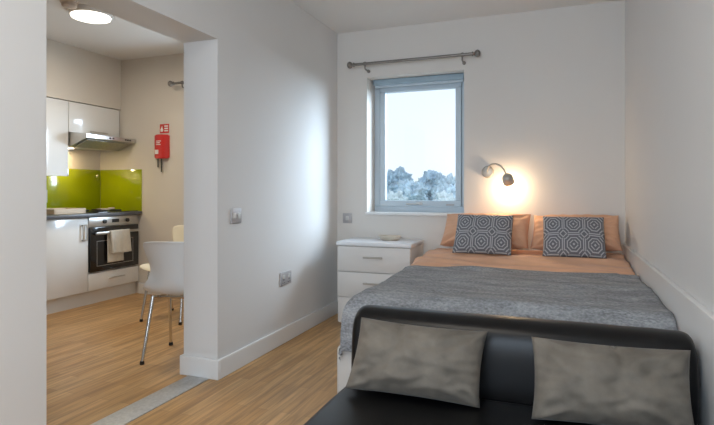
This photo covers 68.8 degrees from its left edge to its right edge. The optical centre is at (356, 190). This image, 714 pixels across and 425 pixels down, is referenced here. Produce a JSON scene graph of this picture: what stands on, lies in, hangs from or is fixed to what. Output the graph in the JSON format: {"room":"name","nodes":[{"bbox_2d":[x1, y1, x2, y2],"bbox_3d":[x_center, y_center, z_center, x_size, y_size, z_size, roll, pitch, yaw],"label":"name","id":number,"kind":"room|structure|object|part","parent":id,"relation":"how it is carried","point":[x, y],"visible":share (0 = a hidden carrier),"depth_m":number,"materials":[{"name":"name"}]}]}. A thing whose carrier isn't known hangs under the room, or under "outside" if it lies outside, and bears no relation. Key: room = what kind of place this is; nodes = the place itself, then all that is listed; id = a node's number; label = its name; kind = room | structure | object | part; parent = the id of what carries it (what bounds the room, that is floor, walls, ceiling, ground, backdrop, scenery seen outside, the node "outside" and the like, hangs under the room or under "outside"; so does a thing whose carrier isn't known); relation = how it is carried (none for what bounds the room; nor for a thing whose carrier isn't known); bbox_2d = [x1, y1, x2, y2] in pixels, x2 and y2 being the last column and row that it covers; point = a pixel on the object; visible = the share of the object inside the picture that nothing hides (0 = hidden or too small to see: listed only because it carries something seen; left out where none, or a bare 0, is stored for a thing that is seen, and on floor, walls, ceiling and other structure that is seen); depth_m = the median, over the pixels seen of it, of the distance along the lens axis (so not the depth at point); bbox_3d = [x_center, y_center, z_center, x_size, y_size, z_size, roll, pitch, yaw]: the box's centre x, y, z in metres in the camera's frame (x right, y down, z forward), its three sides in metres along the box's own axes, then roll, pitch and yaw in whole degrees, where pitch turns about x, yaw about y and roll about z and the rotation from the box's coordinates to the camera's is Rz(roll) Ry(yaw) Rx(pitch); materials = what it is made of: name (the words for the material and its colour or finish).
{"room":"studio apartment","nodes":[
{"label":"studio apartment","id":0,"kind":"room"},
{"bbox_2d":[46,38,120,109],"bbox_3d":[-3.076,-1.135,4.689,0.295,0.535,2.150,0,0,21],"label":"wall","id":1,"kind":"structure","parent":0,"point":[73,74],"depth_m":5.18,"materials":[{"name":"paint"}]},
{"bbox_2d":[68,149,99,169],"bbox_3d":[-4.035,-0.152,3.022,0.300,2.500,5.950,0,0,21],"label":"wall","id":2,"kind":"structure","parent":0,"point":[77,159],"depth_m":5.54,"materials":[{"name":"paint"}]},
{"bbox_2d":[46,97,68,175],"bbox_3d":[-3.026,-0.498,4.803,0.301,0.728,0.594,0,0,21],"label":"upper cabinet","id":3,"kind":"object","parent":2,"relation":"attached to","point":[56,109],"visible":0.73,"depth_m":4.91,"materials":[{"name":"white laminate"}]},
{"bbox_2d":[46,169,99,209],"bbox_3d":[-3.059,0.001,5.134,0.006,0.442,1.292,0,0,21],"label":"backsplash","id":4,"kind":"structure","parent":2,"relation":"attached to","point":[81,188],"depth_m":5.44,"materials":[{"name":"green glass"}]},
{"bbox_2d":[68,101,118,136],"bbox_3d":[-2.795,-0.713,5.372,0.325,0.298,0.623,0,0,21],"label":"upper cabinet","id":5,"kind":"object","parent":2,"relation":"attached to","point":[82,118],"visible":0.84,"depth_m":5.29,"materials":[{"name":"white laminate"}]},
{"bbox_2d":[68,132,134,151],"bbox_3d":[-2.702,-0.488,5.341,0.526,0.148,0.615,0,0,21],"label":"extractor hood","id":6,"kind":"object","parent":2,"relation":"attached to","point":[76,141],"visible":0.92,"depth_m":5.19,"materials":[{"name":"silver metal"}]},
{"bbox_2d":[86,215,138,273],"bbox_3d":[-2.641,0.529,5.321,0.554,0.538,0.629,0,0,21],"label":"oven","id":7,"kind":"object","parent":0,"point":[98,227],"visible":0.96,"depth_m":5.13,"materials":[{"name":"silver metal"}]},
{"bbox_3d":[-2.441,0.306,5.244,0.024,0.093,0.629,0,0,21],"label":"control panel","id":8,"kind":"part","parent":7,"relation":"part of","materials":[{"name":"silver metal"}]},
{"bbox_3d":[-2.404,0.417,5.229,0.046,0.026,0.540,0,0,21],"label":"handle","id":9,"kind":"part","parent":7,"relation":"part of","materials":[{"name":"silver metal"}]},
{"bbox_2d":[107,229,131,262],"bbox_3d":[-2.384,0.554,5.237,0.048,0.318,0.281,0,0,21],"label":"tea towel","id":10,"kind":"object","parent":7,"relation":"hanging from","point":[118,241],"visible":1,"depth_m":5.21,"materials":[{"name":"beige fabric"}]},
{"bbox_2d":[100,53,183,292],"bbox_3d":[-1.641,-0.152,5.434,3.040,2.500,0.270,0,0,21],"label":"wall","id":11,"kind":"structure","parent":0,"point":[148,102],"depth_m":5.49,"materials":[{"name":"paint"}]},
{"bbox_2d":[100,169,141,210],"bbox_3d":[-2.553,0.001,5.635,0.577,0.442,0.006,0,0,21],"label":"backsplash","id":12,"kind":"structure","parent":11,"relation":"attached to","point":[119,189],"depth_m":5.63,"materials":[{"name":"green glass"}]},
{"bbox_2d":[138,283,183,354],"bbox_3d":[-1.674,1.040,4.330,2.070,0.115,1.816,0,0,21],"label":"baseboard","id":13,"kind":"structure","parent":11,"relation":"attached to","point":[141,290],"depth_m":5.51,"materials":[{"name":"paint"}]},
{"bbox_2d":[154,134,169,171],"bbox_3d":[-2.035,-0.381,5.407,0.176,0.387,0.065,0,0,21],"label":"case","id":14,"kind":"object","parent":11,"relation":"attached to","point":[161,141],"visible":1,"depth_m":5.38,"materials":[{"name":"red plastic"}]},
{"bbox_2d":[160,124,168,132],"bbox_3d":[-2.004,-0.640,5.426,0.118,0.095,0.005,0,0,21],"label":"fire sign","id":15,"kind":"object","parent":11,"relation":"attached to","point":[164,128],"visible":1,"depth_m":5.42,"materials":[{"name":"red plastic"}]},
{"bbox_2d":[168,81,183,87],"bbox_3d":[-1.211,-1.060,5.049,1.457,0.091,0.141,0,0,21],"label":"curtain rod","id":16,"kind":"object","parent":11,"relation":"attached to","point":[170,83],"visible":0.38,"depth_m":5.23,"materials":[{"name":"metal"}]},
{"bbox_2d":[0,0,336,424],"bbox_3d":[-1.346,-0.152,1.963,0.240,2.500,5.900,0,0,21],"label":"wall","id":17,"kind":"structure","parent":0,"point":[260,76],"depth_m":3.10,"materials":[{"name":"paint"}]},
{"bbox_2d":[230,208,240,223],"bbox_3d":[-0.738,0.158,3.189,0.016,0.090,0.105,0,0,21],"label":"light switch","id":18,"kind":"object","parent":17,"relation":"attached to","point":[235,214],"visible":1,"depth_m":3.18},
{"bbox_2d":[180,300,337,379],"bbox_3d":[-1.346,1.040,1.963,0.276,0.115,5.900,0,0,21],"label":"baseboard","id":19,"kind":"structure","parent":17,"relation":"attached to","point":[213,369],"depth_m":3.33,"materials":[{"name":"paint"}]},
{"bbox_2d":[280,270,290,285],"bbox_3d":[-0.514,0.636,3.773,0.016,0.093,0.153,0,0,21],"label":"wall socket","id":20,"kind":"object","parent":17,"relation":"attached to","point":[285,277],"visible":1,"depth_m":3.76,"materials":[{"name":"silver plastic"}]},
{"bbox_2d":[46,293,340,424],"bbox_3d":[-1.482,1.158,2.042,5.768,0.120,6.550,0,0,21],"label":"floor","id":21,"kind":"structure","parent":0,"point":[94,371],"depth_m":3.10,"materials":[{"name":"brown wood"}]},
{"bbox_2d":[46,217,87,314],"bbox_3d":[-2.898,0.678,4.756,0.573,0.840,0.598,0,0,21],"label":"base cabinet","id":22,"kind":"object","parent":21,"relation":"on","point":[66,239],"visible":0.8,"depth_m":4.73,"materials":[{"name":"white laminate"}]},
{"bbox_3d":[-2.553,0.400,4.891,0.026,0.155,0.058,0,0,21],"label":"handle","id":23,"kind":"part","parent":22,"relation":"part of","materials":[{"name":"silver metal"}]},
{"bbox_2d":[46,211,141,219],"bbox_3d":[-2.784,0.239,5.031,0.595,0.033,1.298,0,0,21],"label":"countertop","id":24,"kind":"structure","parent":22,"relation":"on","point":[77,215],"depth_m":4.91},
{"bbox_2d":[46,208,85,214],"bbox_3d":[-2.814,0.199,4.947,0.260,0.048,0.340,0,0,21],"label":"wooden tray","id":25,"kind":"object","parent":24,"relation":"on","point":[53,211],"visible":0.73,"depth_m":4.88,"materials":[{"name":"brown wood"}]},
{"bbox_2d":[86,209,137,212],"bbox_3d":[-2.634,0.210,5.360,0.480,0.024,0.520,0,0,21],"label":"cooktop","id":26,"kind":"object","parent":24,"relation":"in","point":[91,210],"visible":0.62,"depth_m":5.21,"materials":[{"name":"black glass"}]},
{"bbox_2d":[97,207,114,209],"bbox_3d":[-2.503,0.187,5.198,0.092,0.024,0.210,0,0,21],"label":"spoon rest","id":27,"kind":"object","parent":26,"relation":"on","point":[110,208],"visible":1,"depth_m":5.21,"materials":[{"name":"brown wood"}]},
{"bbox_2d":[85,265,137,304],"bbox_3d":[-2.675,0.949,5.336,0.575,0.298,0.645,0,0,21],"label":"base cabinet","id":28,"kind":"object","parent":21,"relation":"on","point":[114,283],"visible":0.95,"depth_m":5.22,"materials":[{"name":"white laminate"}]},
{"bbox_3d":[-2.443,0.881,5.244,0.020,0.163,0.631,0,0,21],"label":"drawer","id":29,"kind":"part","parent":28,"relation":"part of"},
{"bbox_2d":[91,375,208,424],"bbox_3d":[-1.114,1.095,2.561,0.145,0.006,1.045,0,0,21],"label":"threshold strip","id":30,"kind":"object","parent":21,"relation":"on","point":[133,411],"depth_m":2.68,"materials":[{"name":"metal"}]},
{"bbox_2d":[139,225,183,324],"bbox_3d":[-1.554,0.707,4.524,0.454,0.781,0.492,0,0,17],"label":"dining chair","id":31,"kind":"object","parent":21,"relation":"on","point":[178,231],"visible":0.16,"depth_m":4.41,"materials":[{"name":"beige metal"}]},
{"bbox_3d":[-1.780,0.885,4.392,0.025,0.404,0.102,0,0,37],"label":"leg","id":32,"kind":"part","parent":31,"relation":"part of","materials":[{"name":"silver metal"}]},
{"bbox_3d":[-1.440,0.885,4.287,0.025,0.404,0.102,0,0,-3],"label":"leg","id":33,"kind":"part","parent":31,"relation":"part of","materials":[{"name":"silver metal"}]},
{"bbox_2d":[140,241,183,364],"bbox_3d":[-1.149,0.707,3.446,0.454,0.781,0.492,0,0,5],"label":"dining chair","id":34,"kind":"object","parent":21,"relation":"on","point":[166,259],"visible":0.62,"depth_m":3.26,"materials":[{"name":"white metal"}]},
{"bbox_3d":[-1.336,0.885,3.331,0.025,0.405,0.120,0,0,19],"label":"leg","id":35,"kind":"part","parent":34,"relation":"part of","materials":[{"name":"silver metal"}]},
{"bbox_3d":[-1.146,0.689,3.482,0.340,0.020,0.280,0,0,5],"label":"under frame","id":36,"kind":"part","parent":34,"relation":"part of","materials":[{"name":"silver metal"}]},
{"bbox_3d":[-1.310,0.885,3.653,0.025,0.404,0.102,0,0,-15],"label":"leg","id":37,"kind":"part","parent":34,"relation":"part of","materials":[{"name":"silver metal"}]},
{"bbox_2d":[337,345,350,392],"bbox_3d":[0.911,0.823,3.201,1.443,0.550,1.910,0,0,21],"label":"double bed","id":38,"kind":"object","parent":21,"relation":"on","point":[343,366],"visible":0.06,"depth_m":2.55,"materials":[{"name":"fabric"}]},
{"bbox_2d":[338,265,676,360],"bbox_3d":[0.771,0.658,2.779,1.430,0.349,1.101,0,0,21],"label":"throw","id":39,"kind":"object","parent":38,"relation":"on","point":[601,298],"visible":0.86,"depth_m":2.51,"materials":[{"name":"grey fabric"}]},
{"bbox_2d":[410,248,634,274],"bbox_3d":[1.064,0.628,3.566,1.443,0.358,1.124,0,0,21],"label":"duvet","id":40,"kind":"object","parent":38,"relation":"on","point":[533,260],"visible":0.45,"depth_m":3.53,"materials":[{"name":"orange fabric"}]},
{"bbox_2d":[452,214,512,254],"bbox_3d":[0.921,0.322,3.822,0.424,0.280,0.181,0,0,21],"label":"cushion","id":41,"kind":"object","parent":40,"relation":"on","point":[478,234],"visible":1,"depth_m":3.77,"materials":[{"name":"grey fabric"}]},
{"bbox_2d":[440,213,530,248],"bbox_3d":[0.987,0.313,4.028,0.675,0.273,0.248,0,0,21],"label":"pillow","id":42,"kind":"object","parent":40,"relation":"on","point":[520,227],"visible":0.38,"depth_m":3.95,"materials":[{"name":"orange fabric"}]},
{"bbox_2d":[543,216,606,258],"bbox_3d":[1.497,0.322,3.601,0.403,0.271,0.181,0,0,21],"label":"cushion","id":43,"kind":"object","parent":40,"relation":"on","point":[584,237],"visible":1,"depth_m":3.56,"materials":[{"name":"grey fabric"}]},
{"bbox_2d":[530,214,622,250],"bbox_3d":[1.587,0.311,3.798,0.610,0.271,0.242,0,0,21],"label":"pillow","id":44,"kind":"object","parent":40,"relation":"on","point":[611,223],"visible":0.39,"depth_m":3.74,"materials":[{"name":"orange fabric"}]},
{"bbox_2d":[336,237,423,321],"bbox_3d":[0.194,0.755,4.270,0.622,0.685,0.446,0,0,21],"label":"dresser","id":45,"kind":"object","parent":21,"relation":"on","point":[364,263],"visible":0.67,"depth_m":4.12,"materials":[{"name":"white wood"}]},
{"bbox_3d":[0.129,0.958,4.101,0.598,0.199,0.020,0,0,21],"label":"drawer","id":46,"kind":"part","parent":45,"relation":"part of","materials":[{"name":"white wood"}]},
{"bbox_3d":[0.129,0.753,4.101,0.598,0.199,0.020,0,0,21],"label":"drawer","id":47,"kind":"part","parent":45,"relation":"part of","materials":[{"name":"white wood"}]},
{"bbox_3d":[0.124,0.530,4.075,0.160,0.014,0.032,0,0,21],"label":"handle","id":48,"kind":"part","parent":45,"relation":"part of","materials":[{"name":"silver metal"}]},
{"bbox_3d":[0.129,0.548,4.101,0.598,0.199,0.020,0,0,21],"label":"drawer","id":49,"kind":"part","parent":45,"relation":"part of","materials":[{"name":"white wood"}]},
{"bbox_2d":[378,235,400,240],"bbox_3d":[0.270,0.393,4.288,0.196,0.040,0.122,0,0,21],"label":"shallow dish","id":50,"kind":"object","parent":45,"relation":"on","point":[382,237],"visible":1,"depth_m":4.25,"materials":[{"name":"white ceramic"}]},
{"bbox_2d":[304,305,699,424],"bbox_3d":[0.404,0.787,1.539,1.221,0.620,1.123,0,0,21],"label":"leather sofa","id":51,"kind":"object","parent":21,"relation":"on","point":[507,371],"visible":0.59,"depth_m":1.84,"materials":[{"name":"black leather"}]},
{"bbox_2d":[345,317,486,407],"bbox_3d":[0.204,0.613,1.876,0.507,0.254,0.197,0,0,21],"label":"cushion","id":52,"kind":"object","parent":51,"relation":"on","point":[441,364],"visible":1,"depth_m":1.81,"materials":[{"name":"beige fabric"}]},
{"bbox_3d":[0.369,0.838,1.449,1.221,0.198,0.930,0,0,21],"label":"seat","id":53,"kind":"part","parent":51,"relation":"part of","materials":[{"name":"black leather"}]},
{"bbox_2d":[531,336,693,424],"bbox_3d":[0.798,0.620,1.647,0.474,0.252,0.194,0,0,21],"label":"cushion","id":54,"kind":"object","parent":51,"relation":"on","point":[577,382],"visible":1,"depth_m":1.59,"materials":[{"name":"beige fabric"}]},
{"bbox_2d":[621,243,713,424],"bbox_3d":[0.909,0.745,1.097,0.026,0.705,5.900,0,0,21],"label":"half wall","id":55,"kind":"structure","parent":21,"relation":"on","point":[693,318],"depth_m":1.84,"materials":[{"name":"paint"}]},
{"bbox_2d":[46,0,620,59],"bbox_3d":[-1.482,-1.477,2.042,5.768,0.150,6.550,0,0,21],"label":"ceiling","id":56,"kind":"structure","parent":0,"point":[120,39],"depth_m":4.26,"materials":[{"name":"paint"}]},
{"bbox_2d":[60,0,78,8],"bbox_3d":[-2.139,-1.379,3.874,0.124,0.047,0.124,0,0,21],"label":"smoke detector","id":57,"kind":"object","parent":56,"relation":"attached to","point":[69,4],"visible":1,"depth_m":3.84,"materials":[{"name":"white plastic"}]},
{"bbox_2d":[68,4,112,23],"bbox_3d":[-2.081,-1.367,4.079,0.312,0.071,0.312,0,0,21],"label":"ceiling light","id":58,"kind":"object","parent":56,"relation":"attached to","point":[83,12],"visible":0.88,"depth_m":4.00,"materials":[{"name":"paint"}]},
{"bbox_2d":[70,10,110,23],"bbox_3d":[-2.081,-1.345,4.079,0.286,0.027,0.286,0,0,21],"label":"diffuser","id":59,"kind":"object","parent":58,"relation":"attached to","point":[88,16],"depth_m":4.03,"materials":[{"name":"white plastic"}]},
{"bbox_2d":[337,0,624,299],"bbox_3d":[1.042,-0.152,4.377,2.728,2.500,0.320,0,0,21],"label":"wall","id":60,"kind":"structure","parent":0,"point":[544,92],"depth_m":4.13,"materials":[{"name":"paint"}]},
{"bbox_2d":[343,213,351,222],"bbox_3d":[-0.086,0.249,4.630,0.086,0.087,0.016,0,0,21],"label":"light switch","id":61,"kind":"object","parent":60,"relation":"attached to","point":[347,217],"visible":1,"depth_m":4.62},
{"bbox_2d":[365,211,460,215],"bbox_3d":[0.514,0.205,4.505,0.869,0.022,0.220,0,0,21],"label":"window sill","id":62,"kind":"structure","parent":60,"relation":"attached to","point":[373,212],"depth_m":4.46,"materials":[{"name":"paint"}]},
{"bbox_2d":[347,49,479,72],"bbox_3d":[0.458,-1.069,4.360,1.137,0.091,0.131,0,0,21],"label":"curtain rod","id":63,"kind":"object","parent":60,"relation":"attached to","point":[476,53],"visible":1,"depth_m":4.30,"materials":[{"name":"metal"}]},
{"bbox_3d":[0.446,-1.083,4.328,1.000,0.025,0.025,0,0,21],"label":"rod","id":64,"kind":"part","parent":63,"relation":"part of","materials":[{"name":"metal"}]},
{"bbox_2d":[375,80,463,212],"bbox_3d":[0.555,-0.395,4.610,0.845,1.185,0.115,0,0,21],"label":"window","id":65,"kind":"structure","parent":60,"relation":"in","point":[381,202],"depth_m":4.64,"materials":[{"name":"grey plastic"}]},
{"bbox_3d":[0.504,0.119,4.591,0.140,0.024,0.043,0,0,21],"label":"handle","id":66,"kind":"part","parent":65,"relation":"part of","materials":[{"name":"silver metal"}]},
{"bbox_2d":[373,73,463,87],"bbox_3d":[0.533,-0.950,4.554,0.805,0.071,0.085,0,0,21],"label":"roller blind","id":67,"kind":"object","parent":65,"relation":"attached to","point":[457,77],"visible":0.9,"depth_m":4.52,"materials":[{"name":"grey fabric"}]},
{"bbox_2d":[482,163,513,185],"bbox_3d":[1.101,-0.119,4.105,0.102,0.183,0.289,0,0,-41],"label":"wall lamp","id":68,"kind":"object","parent":60,"relation":"attached to","point":[487,171],"visible":1,"depth_m":4.04,"materials":[{"name":"silver metal"}]},
{"bbox_3d":[1.048,-0.145,4.183,0.096,0.096,0.038,0,0,21],"label":"wall plate","id":69,"kind":"part","parent":68,"relation":"part of","materials":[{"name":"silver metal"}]},
{"bbox_3d":[1.082,-0.166,4.088,0.048,0.089,0.182,0,0,-41],"label":"arm","id":70,"kind":"part","parent":68,"relation":"part of","materials":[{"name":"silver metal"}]},
{"bbox_3d":[1.168,-0.079,4.028,0.092,0.102,0.102,0,0,21],"label":"lamp shade","id":71,"kind":"part","parent":68,"relation":"part of","materials":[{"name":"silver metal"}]},
{"bbox_2d":[625,0,713,312],"bbox_3d":[1.007,-0.152,0.899,0.300,2.500,6.200,0,0,21],"label":"wall","id":72,"kind":"structure","parent":0,"point":[669,44],"depth_m":2.31,"materials":[{"name":"paint"}]},
{"label":"outside","id":73,"kind":"structure","parent":0,"visible":0},
{"bbox_3d":[8.407,6.198,49.795,100.000,0.200,81.000,0,0,21],"label":"ground","id":74,"kind":"structure","parent":73,"visible":0},
{"bbox_2d":[387,190,407,199],"bbox_3d":[1.818,3.043,25.129,1.821,6.116,1.949,0,0,10],"label":"tree","id":75,"kind":"object","parent":74,"relation":"on","point":[391,195],"visible":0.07,"depth_m":24.86,"materials":[{"name":"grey plant"}]},
{"bbox_2d":[387,166,412,193],"bbox_3d":[2.646,2.275,34.052,2.156,7.651,3.063,0,0,35],"label":"tree","id":76,"kind":"object","parent":74,"relation":"on","point":[400,173],"visible":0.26,"depth_m":33.35,"materials":[{"name":"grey plant"}]},
{"bbox_2d":[395,179,427,200],"bbox_3d":[2.896,2.707,29.493,1.910,6.789,2.347,0,0,-37],"label":"tree","id":77,"kind":"object","parent":74,"relation":"on","point":[410,189],"visible":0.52,"depth_m":28.89,"materials":[{"name":"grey plant"}]},
{"bbox_2d":[416,170,445,200],"bbox_3d":[5.268,2.323,36.839,3.074,7.555,2.258,0,0,-11],"label":"tree","id":78,"kind":"object","parent":74,"relation":"on","point":[430,177],"visible":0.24,"depth_m":36.46,"materials":[{"name":"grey plant"}]},
{"bbox_2d":[431,173,455,206],"bbox_3d":[5.980,2.508,32.998,2.963,7.185,2.422,0,0,21],"label":"tree","id":79,"kind":"object","parent":74,"relation":"on","point":[449,179],"visible":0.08,"depth_m":32.80,"materials":[{"name":"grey plant"}]},
{"bbox_2d":[433,183,455,199],"bbox_3d":[5.108,2.836,26.974,2.304,6.530,2.356,0,0,21],"label":"tree","id":80,"kind":"object","parent":74,"relation":"on","point":[449,189],"visible":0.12,"depth_m":26.64,"materials":[{"name":"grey plant"}]},
{"bbox_2d":[434,190,455,206],"bbox_3d":[3.714,3.049,21.643,2.133,6.104,1.723,0,0,-5],"label":"tree","id":81,"kind":"object","parent":74,"relation":"on","point":[443,196],"visible":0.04,"depth_m":21.32,"materials":[{"name":"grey plant"}]}
]}

